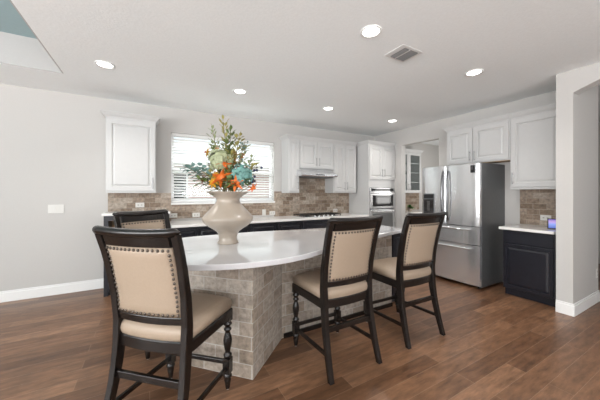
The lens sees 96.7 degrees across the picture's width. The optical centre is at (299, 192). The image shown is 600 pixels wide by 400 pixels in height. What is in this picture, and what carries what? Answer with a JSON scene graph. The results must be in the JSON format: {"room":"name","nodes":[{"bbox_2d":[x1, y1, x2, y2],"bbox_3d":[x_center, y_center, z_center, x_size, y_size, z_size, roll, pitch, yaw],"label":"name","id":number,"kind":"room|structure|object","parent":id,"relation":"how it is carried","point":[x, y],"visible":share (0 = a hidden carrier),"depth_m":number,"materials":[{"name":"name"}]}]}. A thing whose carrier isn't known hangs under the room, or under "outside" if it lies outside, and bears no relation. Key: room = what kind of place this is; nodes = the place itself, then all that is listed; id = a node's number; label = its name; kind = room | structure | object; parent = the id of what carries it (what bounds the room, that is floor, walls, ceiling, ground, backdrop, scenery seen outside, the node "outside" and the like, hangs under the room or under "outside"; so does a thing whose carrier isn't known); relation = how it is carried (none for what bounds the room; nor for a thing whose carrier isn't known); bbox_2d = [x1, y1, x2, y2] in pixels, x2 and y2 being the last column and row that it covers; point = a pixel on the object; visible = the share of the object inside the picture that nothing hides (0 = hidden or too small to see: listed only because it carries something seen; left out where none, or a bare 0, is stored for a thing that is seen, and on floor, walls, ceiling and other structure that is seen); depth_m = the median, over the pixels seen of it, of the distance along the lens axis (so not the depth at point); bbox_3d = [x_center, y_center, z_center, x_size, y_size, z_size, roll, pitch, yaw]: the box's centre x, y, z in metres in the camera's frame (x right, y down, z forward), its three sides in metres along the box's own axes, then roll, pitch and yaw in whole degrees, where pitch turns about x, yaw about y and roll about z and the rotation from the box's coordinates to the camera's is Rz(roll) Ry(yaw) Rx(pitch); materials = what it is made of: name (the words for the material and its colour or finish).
{"room":"kitchen","nodes":[
{"label":"kitchen","id":0,"kind":"room"},
{"bbox_2d":[0,0,36,38],"bbox_3d":[-3.039,-1.765,0.239,3.340,0.130,4.600,0,0,-29],"label":"ceiling","id":1,"kind":"structure","parent":0,"point":[11,22],"depth_m":2.66,"materials":[{"name":"blue paint"}]},
{"bbox_2d":[0,0,63,73],"bbox_3d":[-3.039,-1.535,0.239,3.340,0.328,4.600,0,0,-29],"label":"wall","id":2,"kind":"structure","parent":0,"point":[17,50],"depth_m":2.89,"materials":[{"name":"grey paint"}]},
{"bbox_2d":[201,169,224,187],"bbox_3d":[-0.728,-0.057,2.335,0.268,0.296,0.138,0,0,-29],"label":"leafy sprig","id":3,"kind":"object","parent":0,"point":[209,170],"visible":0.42,"depth_m":2.29,"materials":[{"name":"green plant"}]},
{"bbox_2d":[206,125,223,190],"bbox_3d":[-0.750,-0.265,2.376,0.176,0.709,0.125,0,0,-29],"label":"leafy sprig","id":4,"kind":"object","parent":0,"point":[212,126],"visible":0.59,"depth_m":2.36,"materials":[{"name":"green plant"}]},
{"bbox_2d":[208,141,224,179],"bbox_3d":[-0.752,-0.203,2.413,0.175,0.586,0.139,0,0,-29],"label":"leafy sprig","id":5,"kind":"object","parent":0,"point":[212,148],"visible":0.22,"depth_m":2.40,"materials":[{"name":"green plant"}]},
{"bbox_2d":[0,84,438,290],"bbox_3d":[-1.062,0.000,4.940,13.300,2.740,0.150,0,0,-29],"label":"wall","id":6,"kind":"structure","parent":0,"point":[53,143],"depth_m":3.65,"materials":[{"name":"paint"}]},
{"bbox_2d":[0,278,103,302],"bbox_3d":[-4.743,1.301,2.770,4.455,0.138,0.016,0,0,-29],"label":"baseboard","id":7,"kind":"structure","parent":6,"relation":"attached to","point":[41,291],"depth_m":3.56,"materials":[{"name":"white paint"}]},
{"bbox_2d":[48,205,63,212],"bbox_3d":[-3.287,0.215,3.593,0.164,0.116,0.010,0,0,-29],"label":"wall switch","id":8,"kind":"object","parent":6,"relation":"attached to","point":[51,208],"visible":1,"depth_m":3.59,"materials":[{"name":"grey plastic"}]},
{"bbox_2d":[100,109,159,192],"bbox_3d":[-2.433,-0.555,3.869,0.710,1.110,0.366,0,0,-29],"label":"upper cabinet","id":9,"kind":"object","parent":6,"relation":"attached to","point":[130,137],"visible":1,"depth_m":3.74,"materials":[{"name":"white paint"}]},
{"bbox_2d":[171,133,271,202],"bbox_3d":[-1.343,-0.408,4.827,1.800,1.133,0.050,0,0,-29],"label":"window","id":10,"kind":"structure","parent":6,"relation":"in","point":[171,133],"depth_m":4.55,"materials":[{"name":"white plastic"}]},
{"bbox_2d":[172,133,272,201],"bbox_3d":[-1.301,-0.409,4.754,1.776,1.123,0.051,0,0,-29],"label":"window blind","id":11,"kind":"object","parent":10,"relation":"attached to","point":[173,134],"visible":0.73,"depth_m":4.56,"materials":[{"name":"white plastic"}]},
{"bbox_2d":[171,201,274,204],"bbox_3d":[-1.302,0.173,4.756,1.810,0.030,0.135,0,0,-29],"label":"trim","id":12,"kind":"structure","parent":6,"relation":"attached to","point":[180,203],"depth_m":4.55,"materials":[{"name":"white paint"}]},
{"bbox_2d":[108,178,348,220],"bbox_3d":[-0.840,-0.005,4.972,4.478,0.950,0.011,0,0,-29],"label":"wall tile","id":13,"kind":"structure","parent":6,"relation":"attached to","point":[311,197],"depth_m":5.18,"materials":[{"name":"beige tile"}]},
{"bbox_2d":[135,203,143,206],"bbox_3d":[-2.437,0.183,4.060,0.116,0.072,0.008,0,0,-29],"label":"wall outlet","id":14,"kind":"object","parent":13,"relation":"attached to","point":[136,204],"visible":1,"depth_m":4.06,"materials":[{"name":"grey plastic"}]},
{"bbox_2d":[169,213,176,217],"bbox_3d":[-2.036,0.362,4.286,0.116,0.072,0.008,0,0,-29],"label":"wall outlet","id":15,"kind":"object","parent":13,"relation":"attached to","point":[171,215],"visible":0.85,"depth_m":4.29,"materials":[{"name":"grey plastic"}]},
{"bbox_2d":[192,213,199,216],"bbox_3d":[-1.736,0.367,4.455,0.116,0.072,0.008,0,0,-29],"label":"wall outlet","id":16,"kind":"object","parent":13,"relation":"attached to","point":[193,214],"visible":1,"depth_m":4.45,"materials":[{"name":"grey plastic"}]},
{"bbox_2d":[279,134,300,192],"bbox_3d":[-0.200,-0.545,5.128,0.284,1.090,0.366,0,0,-29],"label":"upper cabinet","id":17,"kind":"object","parent":6,"relation":"attached to","point":[289,142],"visible":1,"depth_m":5.03,"materials":[{"name":"white paint"}]},
{"bbox_2d":[299,135,334,169],"bbox_3d":[0.273,-0.785,5.394,0.800,0.610,0.366,0,0,-29],"label":"upper cabinet","id":18,"kind":"object","parent":6,"relation":"attached to","point":[314,152],"visible":0.9,"depth_m":5.25,"materials":[{"name":"white paint"}]},
{"bbox_2d":[297,168,337,178],"bbox_3d":[0.266,-0.387,5.306,0.820,0.177,0.512,0,0,-29],"label":"range hood","id":19,"kind":"object","parent":6,"relation":"attached to","point":[301,172],"visible":0.88,"depth_m":5.13,"materials":[{"name":"silver metal"}]},
{"bbox_2d":[325,140,357,192],"bbox_3d":[0.887,-0.545,5.740,0.604,1.090,0.366,0,0,-29],"label":"upper cabinet","id":20,"kind":"object","parent":6,"relation":"attached to","point":[344,152],"visible":0.95,"depth_m":5.60,"materials":[{"name":"white paint"}]},
{"bbox_2d":[405,193,418,209],"bbox_3d":[2.580,0.225,6.900,1.530,0.450,0.011,0,0,-29],"label":"tile","id":21,"kind":"structure","parent":6,"relation":"attached to","point":[412,199],"depth_m":7.13,"materials":[{"name":"beige tile"}]},
{"bbox_2d":[405,148,422,192],"bbox_3d":[2.621,-0.542,6.715,1.070,1.085,0.362,0,0,-29],"label":"upper cabinet","id":22,"kind":"object","parent":6,"relation":"attached to","point":[412,156],"visible":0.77,"depth_m":6.81,"materials":[{"name":"white paint"}]},
{"bbox_2d":[211,169,231,190],"bbox_3d":[-0.652,-0.057,2.267,0.122,0.295,0.226,0,0,35],"label":"lily","id":23,"kind":"object","parent":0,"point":[221,175],"visible":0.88,"depth_m":2.26,"materials":[{"name":"orange plant"}]},
{"bbox_2d":[219,115,229,148],"bbox_3d":[-0.679,-0.309,2.412,0.128,0.798,0.121,0,0,-42],"label":"leafy sprig","id":24,"kind":"object","parent":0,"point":[223,123],"visible":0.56,"depth_m":2.39,"materials":[{"name":"green plant"}]},
{"bbox_2d":[218,137,232,190],"bbox_3d":[-0.647,-0.206,2.350,0.153,0.592,0.155,0,0,-29],"label":"leafy sprig","id":25,"kind":"object","parent":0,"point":[226,140],"visible":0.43,"depth_m":2.33,"materials":[{"name":"green plant"}]},
{"bbox_2d":[225,149,238,185],"bbox_3d":[-0.614,-0.151,2.339,0.155,0.483,0.138,0,0,42],"label":"leafy sprig","id":26,"kind":"object","parent":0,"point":[232,153],"visible":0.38,"depth_m":2.32,"materials":[{"name":"green plant"}]},
{"bbox_2d":[237,141,247,166],"bbox_3d":[-0.553,-0.194,2.406,0.177,0.568,0.070,0,0,-40],"label":"sprig","id":27,"kind":"object","parent":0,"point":[247,141],"visible":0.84,"depth_m":2.42,"materials":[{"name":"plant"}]},
{"bbox_2d":[242,154,259,168],"bbox_3d":[-0.512,-0.133,2.466,0.290,0.448,0.143,0,0,-29],"label":"leafy sprig","id":28,"kind":"object","parent":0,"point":[251,155],"visible":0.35,"depth_m":2.48,"materials":[{"name":"green plant"}]},
{"bbox_2d":[246,162,259,174],"bbox_3d":[-0.497,-0.097,2.398,0.307,0.377,0.121,0,0,-29],"label":"leafy sprig","id":29,"kind":"object","parent":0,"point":[256,163],"visible":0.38,"depth_m":2.44,"materials":[{"name":"green plant"}]},
{"bbox_2d":[0,0,599,145],"bbox_3d":[1.123,-1.600,1.063,13.300,0.460,9.050,0,0,-29],"label":"ceiling","id":30,"kind":"structure","parent":0,"point":[293,60],"depth_m":2.60,"materials":[{"name":"paint"}]},
{"bbox_2d":[94,61,114,68],"bbox_3d":[-2.081,-1.365,2.845,0.184,0.007,0.184,0,0,-29],"label":"recessed light","id":31,"kind":"object","parent":30,"relation":"in","point":[103,64],"visible":1,"depth_m":2.83,"materials":[{"name":"white paint"}]},
{"bbox_2d":[233,89,246,93],"bbox_3d":[-0.808,-1.365,3.596,0.184,0.007,0.184,0,0,-29],"label":"recessed light","id":32,"kind":"object","parent":30,"relation":"in","point":[237,91],"visible":1,"depth_m":3.59,"materials":[{"name":"white"}]},
{"bbox_2d":[323,107,333,109],"bbox_3d":[0.456,-1.365,4.320,0.184,0.007,0.184,0,0,-29],"label":"recessed light","id":33,"kind":"object","parent":30,"relation":"in","point":[324,108],"visible":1,"depth_m":4.31,"materials":[{"name":"white"}]},
{"bbox_2d":[360,25,381,37],"bbox_3d":[0.602,-1.365,2.262,0.184,0.007,0.184,0,0,-29],"label":"recessed light","id":34,"kind":"object","parent":30,"relation":"in","point":[372,31],"visible":1,"depth_m":2.25,"materials":[{"name":"white"}]},
{"bbox_2d":[384,44,422,61],"bbox_3d":[1.014,-1.361,2.620,0.280,0.016,0.230,0,0,-29],"label":"ceiling vent","id":35,"kind":"object","parent":30,"relation":"in","point":[403,53],"visible":1,"depth_m":2.60,"materials":[{"name":"white metal"}]},
{"bbox_2d":[465,69,483,75],"bbox_3d":[1.978,-1.365,3.032,0.184,0.007,0.184,0,0,-29],"label":"recessed light","id":36,"kind":"object","parent":30,"relation":"in","point":[474,72],"visible":1,"depth_m":3.02,"materials":[{"name":"white"}]},
{"bbox_2d":[0,263,599,399],"bbox_3d":[1.123,1.420,1.063,13.300,0.100,9.050,0,0,-29],"label":"floor","id":37,"kind":"structure","parent":0,"point":[497,344],"depth_m":2.19,"materials":[{"name":"brown wood"}]},
{"bbox_2d":[104,215,163,296],"bbox_3d":[-2.333,0.838,3.855,0.780,1.065,0.462,0,0,-29],"label":"bar cabinet","id":38,"kind":"object","parent":37,"relation":"on","point":[108,220],"visible":0.04,"depth_m":3.53,"materials":[{"name":"black paint"}]},
{"bbox_2d":[101,210,169,215],"bbox_3d":[-2.344,0.286,3.866,0.812,0.033,0.437,0,0,-29],"label":"countertop","id":39,"kind":"structure","parent":38,"relation":"on","point":[104,213],"depth_m":3.69,"materials":[{"name":"white stone"}]},
{"bbox_2d":[112,209,170,359],"bbox_3d":[-1.359,0.772,2.540,0.649,1.195,0.536,0,0,33],"label":"counter stool","id":40,"kind":"object","parent":37,"relation":"on","point":[151,219],"visible":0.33,"depth_m":2.67,"materials":[{"name":"beige leather"}]},
{"bbox_2d":[121,219,165,228],"bbox_3d":[-1.542,0.476,2.657,0.126,0.390,0.412,0,0,33],"label":"cushion","id":41,"kind":"object","parent":40,"relation":"on","point":[132,223],"depth_m":2.67,"materials":[{"name":"beige leather"}]},
{"bbox_2d":[92,225,232,399],"bbox_3d":[-0.795,0.772,1.652,0.536,1.195,0.649,0,0,14],"label":"counter stool","id":42,"kind":"object","parent":37,"relation":"on","point":[155,309],"visible":1,"depth_m":1.45,"materials":[{"name":"brown wood"}]},
{"bbox_2d":[106,245,180,317],"bbox_3d":[-0.846,0.476,1.441,0.412,0.390,0.126,0,0,14],"label":"cushion","id":43,"kind":"object","parent":42,"relation":"on","point":[145,281],"depth_m":1.41,"materials":[{"name":"beige leather"}]},
{"bbox_2d":[120,292,231,341],"bbox_3d":[-0.779,0.763,1.718,0.512,0.090,0.514,0,0,14],"label":"seat cushion","id":44,"kind":"object","parent":42,"relation":"on","point":[208,309],"depth_m":1.51,"materials":[{"name":"beige leather"}]},
{"bbox_2d":[176,226,217,237],"bbox_3d":[-1.636,0.931,4.150,0.700,0.878,0.652,0,0,-29],"label":"base cabinet","id":45,"kind":"object","parent":37,"relation":"on","point":[203,230],"visible":0.04,"depth_m":3.89,"materials":[{"name":"black paint"}]},
{"bbox_2d":[170,213,368,227],"bbox_3d":[-0.337,0.470,4.882,3.683,0.037,0.637,0,0,-29],"label":"countertop","id":46,"kind":"structure","parent":45,"relation":"on","point":[189,223],"depth_m":4.59,"materials":[{"name":"white stone"}]},
{"bbox_2d":[292,212,342,217],"bbox_3d":[0.347,0.430,5.292,0.900,0.042,0.480,0,0,-29],"label":"gas cooktop","id":47,"kind":"object","parent":46,"relation":"in","point":[324,214],"visible":1,"depth_m":5.19,"materials":[{"name":"silver metal"}]},
{"bbox_2d":[238,222,276,232],"bbox_3d":[-0.928,0.931,4.549,0.920,0.878,0.652,0,0,-29],"label":"base cabinet","id":48,"kind":"object","parent":37,"relation":"on","point":[271,226],"visible":0.05,"depth_m":4.38,"materials":[{"name":"black paint"}]},
{"bbox_2d":[277,221,301,230],"bbox_3d":[-0.316,0.931,4.916,0.500,0.878,0.615,0,0,-29],"label":"base cabinet","id":49,"kind":"object","parent":37,"relation":"on","point":[288,225],"visible":0.08,"depth_m":4.64,"materials":[{"name":"black paint"}]},
{"bbox_2d":[188,233,404,379],"bbox_3d":[0.180,0.931,2.782,2.555,0.878,0.929,0,0,-29],"label":"kitchen island","id":50,"kind":"object","parent":37,"relation":"on","point":[262,300],"visible":0.5,"depth_m":2.11,"materials":[{"name":"stone"}]},
{"bbox_2d":[182,225,401,270],"bbox_3d":[0.062,0.469,2.684,2.897,0.039,1.315,0,0,-29],"label":"island countertop","id":51,"kind":"structure","parent":50,"relation":"on","point":[262,248],"depth_m":2.12,"materials":[{"name":"white stone"}]},
{"bbox_2d":[202,191,252,244],"bbox_3d":[-0.647,0.218,2.401,0.448,0.463,0.448,0,0,-29],"label":"vase","id":52,"kind":"object","parent":51,"relation":"on","point":[227,216],"visible":1,"depth_m":2.28,"materials":[{"name":"beige ceramic"}]},
{"bbox_2d":[180,162,220,190],"bbox_3d":[-0.825,-0.087,2.358,0.435,0.357,0.130,0,0,-25],"label":"eucalyptus sprig","id":53,"kind":"object","parent":52,"relation":"in","point":[192,163],"visible":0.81,"depth_m":2.29,"materials":[{"name":"blue plant"}]},
{"bbox_2d":[193,175,220,194],"bbox_3d":[-0.761,-0.031,2.314,0.328,0.245,0.125,0,0,-29],"label":"leafy sprig","id":54,"kind":"object","parent":52,"relation":"in","point":[197,176],"visible":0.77,"depth_m":2.28,"materials":[{"name":"green plant"}]},
{"bbox_2d":[194,162,222,190],"bbox_3d":[-0.756,-0.083,2.327,0.314,0.349,0.110,0,0,-29],"label":"eucalyptus sprig","id":55,"kind":"object","parent":52,"relation":"in","point":[198,163],"visible":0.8,"depth_m":2.29,"materials":[{"name":"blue plant"}]},
{"bbox_2d":[208,177,222,189],"bbox_3d":[-0.693,-0.023,2.324,0.055,0.228,0.257,0,0,35],"label":"blossom","id":56,"kind":"object","parent":52,"relation":"in","point":[212,179],"visible":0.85,"depth_m":2.26,"materials":[{"name":"yellow plant"}]},
{"bbox_2d":[206,149,233,190],"bbox_3d":[-0.703,-0.156,2.353,0.241,0.491,0.232,0,0,-29],"label":"hydrangea","id":57,"kind":"object","parent":52,"relation":"in","point":[220,156],"visible":0.82,"depth_m":2.29,"materials":[{"name":"green plant"}]},
{"bbox_2d":[218,162,231,190],"bbox_3d":[-0.634,-0.094,2.315,0.164,0.369,0.193,0,0,19],"label":"lily","id":58,"kind":"object","parent":52,"relation":"in","point":[224,163],"visible":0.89,"depth_m":2.28,"materials":[{"name":"orange plant"}]},
{"bbox_2d":[222,175,236,190],"bbox_3d":[-0.616,-0.039,2.327,0.130,0.259,0.241,0,0,-14],"label":"leafy sprig","id":59,"kind":"object","parent":52,"relation":"in","point":[229,177],"visible":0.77,"depth_m":2.26,"materials":[{"name":"green plant"}]},
{"bbox_2d":[223,124,236,167],"bbox_3d":[-0.629,-0.266,2.406,0.139,0.712,0.139,0,0,25],"label":"leafy sprig","id":60,"kind":"object","parent":52,"relation":"in","point":[229,136],"visible":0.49,"depth_m":2.38,"materials":[{"name":"green plant"}]},
{"bbox_2d":[226,175,243,190],"bbox_3d":[-0.582,-0.031,2.324,0.132,0.244,0.179,0,0,-29],"label":"lily","id":61,"kind":"object","parent":52,"relation":"in","point":[235,178],"visible":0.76,"depth_m":2.29,"materials":[{"name":"orange plant"}]},
{"bbox_2d":[233,132,245,165],"bbox_3d":[-0.581,-0.238,2.414,0.192,0.657,0.158,0,0,-11],"label":"leafy sprig","id":62,"kind":"object","parent":52,"relation":"in","point":[240,133],"visible":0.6,"depth_m":2.39,"materials":[{"name":"green plant"}]},
{"bbox_2d":[229,178,251,190],"bbox_3d":[-0.535,-0.036,2.374,0.184,0.254,0.226,0,0,-29],"label":"leafy sprig","id":63,"kind":"object","parent":52,"relation":"in","point":[246,182],"visible":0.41,"depth_m":2.35,"materials":[{"name":"green plant"}]},
{"bbox_2d":[229,163,253,185],"bbox_3d":[-0.519,-0.086,2.371,0.217,0.353,0.217,0,0,-29],"label":"hydrangea","id":64,"kind":"object","parent":52,"relation":"in","point":[240,172],"visible":0.88,"depth_m":2.31,"materials":[{"name":"teal plant"}]},
{"bbox_2d":[236,143,250,165],"bbox_3d":[-0.551,-0.193,2.438,0.193,0.567,0.122,0,0,-29],"label":"leafy sprig","id":65,"kind":"object","parent":52,"relation":"in","point":[246,146],"visible":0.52,"depth_m":2.44,"materials":[{"name":"green plant"}]},
{"bbox_2d":[239,175,255,190],"bbox_3d":[-0.526,-0.033,2.410,0.267,0.248,0.083,0,0,1],"label":"sprig","id":66,"kind":"object","parent":52,"relation":"in","point":[254,176],"visible":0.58,"depth_m":2.40,"materials":[{"name":"plant"}]},
{"bbox_2d":[242,184,256,191],"bbox_3d":[-0.510,-0.006,2.413,0.247,0.194,0.071,0,0,1],"label":"lily","id":67,"kind":"object","parent":52,"relation":"in","point":[252,187],"visible":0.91,"depth_m":2.41,"materials":[{"name":"orange plant"}]},
{"bbox_2d":[302,219,328,228],"bbox_3d":[0.305,0.931,5.266,0.920,0.878,0.615,0,0,-29],"label":"base cabinet","id":68,"kind":"object","parent":37,"relation":"on","point":[322,223],"visible":0.07,"depth_m":4.89,"materials":[{"name":"black paint"}]},
{"bbox_2d":[292,215,382,385],"bbox_3d":[0.300,0.772,2.263,0.536,1.195,0.649,0,0,-29],"label":"counter stool","id":69,"kind":"object","parent":37,"relation":"on","point":[344,277],"visible":1,"depth_m":2.07,"materials":[{"name":"beige leather"}]},
{"bbox_2d":[292,269,367,298],"bbox_3d":[0.267,0.763,2.322,0.512,0.090,0.514,0,0,-29],"label":"seat cushion","id":70,"kind":"object","parent":69,"relation":"on","point":[308,283],"depth_m":2.14,"materials":[{"name":"beige leather"}]},
{"bbox_2d":[328,228,374,281],"bbox_3d":[0.406,0.476,2.074,0.412,0.390,0.126,0,0,-29],"label":"cushion","id":71,"kind":"object","parent":69,"relation":"on","point":[350,254],"depth_m":2.03,"materials":[{"name":"beige leather"}]},
{"bbox_2d":[349,140,396,214],"bbox_3d":[1.597,0.140,5.955,0.840,2.460,0.682,0,0,-29],"label":"tall cabinet","id":72,"kind":"object","parent":37,"relation":"on","point":[375,160],"visible":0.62,"depth_m":5.70,"materials":[{"name":"white paint"}]},
{"bbox_2d":[369,188,394,226],"bbox_3d":[1.646,0.477,5.926,0.715,1.165,0.631,0,0,-29],"label":"wall oven","id":73,"kind":"object","parent":72,"relation":"in","point":[381,200],"visible":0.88,"depth_m":5.70,"materials":[{"name":"grey metal"}]},
{"bbox_2d":[363,211,446,348],"bbox_3d":[1.041,0.772,2.695,0.536,1.195,0.649,0,0,-28],"label":"counter stool","id":74,"kind":"object","parent":37,"relation":"on","point":[414,263],"visible":0.92,"depth_m":2.49,"materials":[{"name":"beige leather"}]},
{"bbox_2d":[373,257,430,279],"bbox_3d":[1.010,0.763,2.755,0.512,0.090,0.514,0,0,-28],"label":"seat cushion","id":75,"kind":"object","parent":74,"relation":"on","point":[385,268],"depth_m":2.57,"materials":[{"name":"beige leather"}]},
{"bbox_2d":[404,222,439,265],"bbox_3d":[1.143,0.476,2.503,0.412,0.390,0.126,0,0,-28],"label":"cushion","id":76,"kind":"object","parent":74,"relation":"on","point":[421,238],"depth_m":2.46,"materials":[{"name":"beige leather"}]},
{"bbox_2d":[422,163,504,288],"bbox_3d":[2.570,0.470,4.283,0.787,1.800,0.910,0,0,-29],"label":"refrigerator","id":77,"kind":"object","parent":37,"relation":"on","point":[469,251],"visible":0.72,"depth_m":3.94,"materials":[{"name":"grey metal"}]},
{"bbox_2d":[503,229,555,306],"bbox_3d":[3.122,0.931,3.518,0.575,0.878,0.535,0,0,-29],"label":"base cabinet","id":78,"kind":"object","parent":37,"relation":"on","point":[529,258],"visible":0.7,"depth_m":3.35,"materials":[{"name":"black paint"}]},
{"bbox_2d":[499,224,555,234],"bbox_3d":[3.100,0.471,3.525,0.592,0.035,0.571,0,0,-29],"label":"countertop","id":79,"kind":"structure","parent":78,"relation":"on","point":[516,227],"depth_m":3.44,"materials":[{"name":"white stone"}]},
{"bbox_2d":[547,218,555,228],"bbox_3d":[3.220,0.388,3.353,0.160,0.130,0.075,0,0,43],"label":"display","id":80,"kind":"object","parent":79,"relation":"on","point":[551,223],"visible":0.38,"depth_m":3.37,"materials":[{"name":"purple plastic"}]},
{"bbox_3d":[2.692,0.931,6.589,0.960,0.878,0.652,0,0,-29],"label":"base cabinet","id":81,"kind":"object","parent":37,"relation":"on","visible":0},
{"bbox_2d":[405,210,421,213],"bbox_3d":[2.692,0.471,6.589,0.980,0.035,0.637,0,0,-29],"label":"countertop","id":82,"kind":"structure","parent":81,"relation":"on","point":[406,211],"depth_m":6.54,"materials":[{"name":"white stone"}]},
{"bbox_2d":[406,205,413,210],"bbox_3d":[2.726,0.367,6.594,0.205,0.172,0.266,0,0,-23],"label":"potted plant","id":83,"kind":"object","parent":82,"relation":"on","point":[409,207],"visible":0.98,"depth_m":6.58,"materials":[{"name":"green plant"}]},
{"bbox_2d":[374,91,555,281],"bbox_3d":[2.713,0.000,4.964,0.120,2.740,3.514,0,0,-29],"label":"wall","id":84,"kind":"structure","parent":0,"point":[431,131],"depth_m":4.94,"materials":[{"name":"paint"}]},
{"bbox_2d":[442,114,509,165],"bbox_3d":[2.842,-0.796,4.276,0.326,0.657,0.980,0,0,-29],"label":"upper cabinet","id":85,"kind":"object","parent":84,"relation":"attached to","point":[487,140],"visible":0.88,"depth_m":4.12,"materials":[{"name":"white paint"}]},
{"bbox_2d":[508,103,555,189],"bbox_3d":[3.224,-0.588,3.598,0.326,1.075,0.572,0,0,-29],"label":"upper cabinet","id":86,"kind":"object","parent":84,"relation":"attached to","point":[532,130],"visible":0.75,"depth_m":3.55,"materials":[{"name":"white paint"}]},
{"bbox_2d":[520,189,555,225],"bbox_3d":[3.373,0.200,3.658,0.011,0.500,0.587,0,0,-29],"label":"wall tile","id":87,"kind":"structure","parent":84,"relation":"attached to","point":[534,203],"depth_m":3.74,"materials":[{"name":"beige tile"}]},
{"bbox_2d":[540,215,550,220],"bbox_3d":[3.364,0.340,3.652,0.008,0.072,0.116,0,0,-29],"label":"wall outlet","id":88,"kind":"object","parent":87,"relation":"attached to","point":[542,217],"visible":0.8,"depth_m":3.66,"materials":[{"name":"grey plastic"}]},
{"bbox_2d":[556,70,597,303],"bbox_3d":[3.380,0.000,3.240,0.870,2.740,0.144,0,0,-29],"label":"wall pillar","id":89,"kind":"structure","parent":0,"point":[576,115],"depth_m":3.07,"materials":[{"name":"paint"}]},
{"bbox_2d":[555,290,599,316],"bbox_3d":[3.377,1.301,3.229,0.886,0.138,0.160,0,0,-29],"label":"baseboard","id":90,"kind":"structure","parent":89,"relation":"attached to","point":[570,309],"depth_m":3.05,"materials":[{"name":"white paint"}]},
{"bbox_2d":[573,62,599,94],"bbox_3d":[4.351,0.000,0.783,0.150,2.740,5.092,0,0,-29],"label":"wall","id":91,"kind":"structure","parent":0,"point":[585,78],"depth_m":2.89,"materials":[{"name":"paint"}]},
{"bbox_2d":[598,122,599,263],"bbox_3d":[6.503,0.000,4.094,0.150,2.740,8.750,0,0,-29],"label":"wall","id":92,"kind":"structure","parent":0,"point":[599,122],"depth_m":5.17,"materials":[{"name":"paint"}]},
{"label":"outside","id":93,"kind":"structure","parent":0,"visible":0},
{"bbox_3d":[-5.744,1.670,12.231,30.000,0.100,17.050,0,0,-29],"label":"ground","id":94,"kind":"structure","parent":93,"visible":0},
{"bbox_2d":[174,149,268,197],"bbox_3d":[-3.437,0.020,10.173,14.800,3.200,4.900,0,0,-29],"label":"neighbor house","id":95,"kind":"structure","parent":94,"relation":"on","point":[174,149],"depth_m":8.17,"materials":[{"name":"brick"}]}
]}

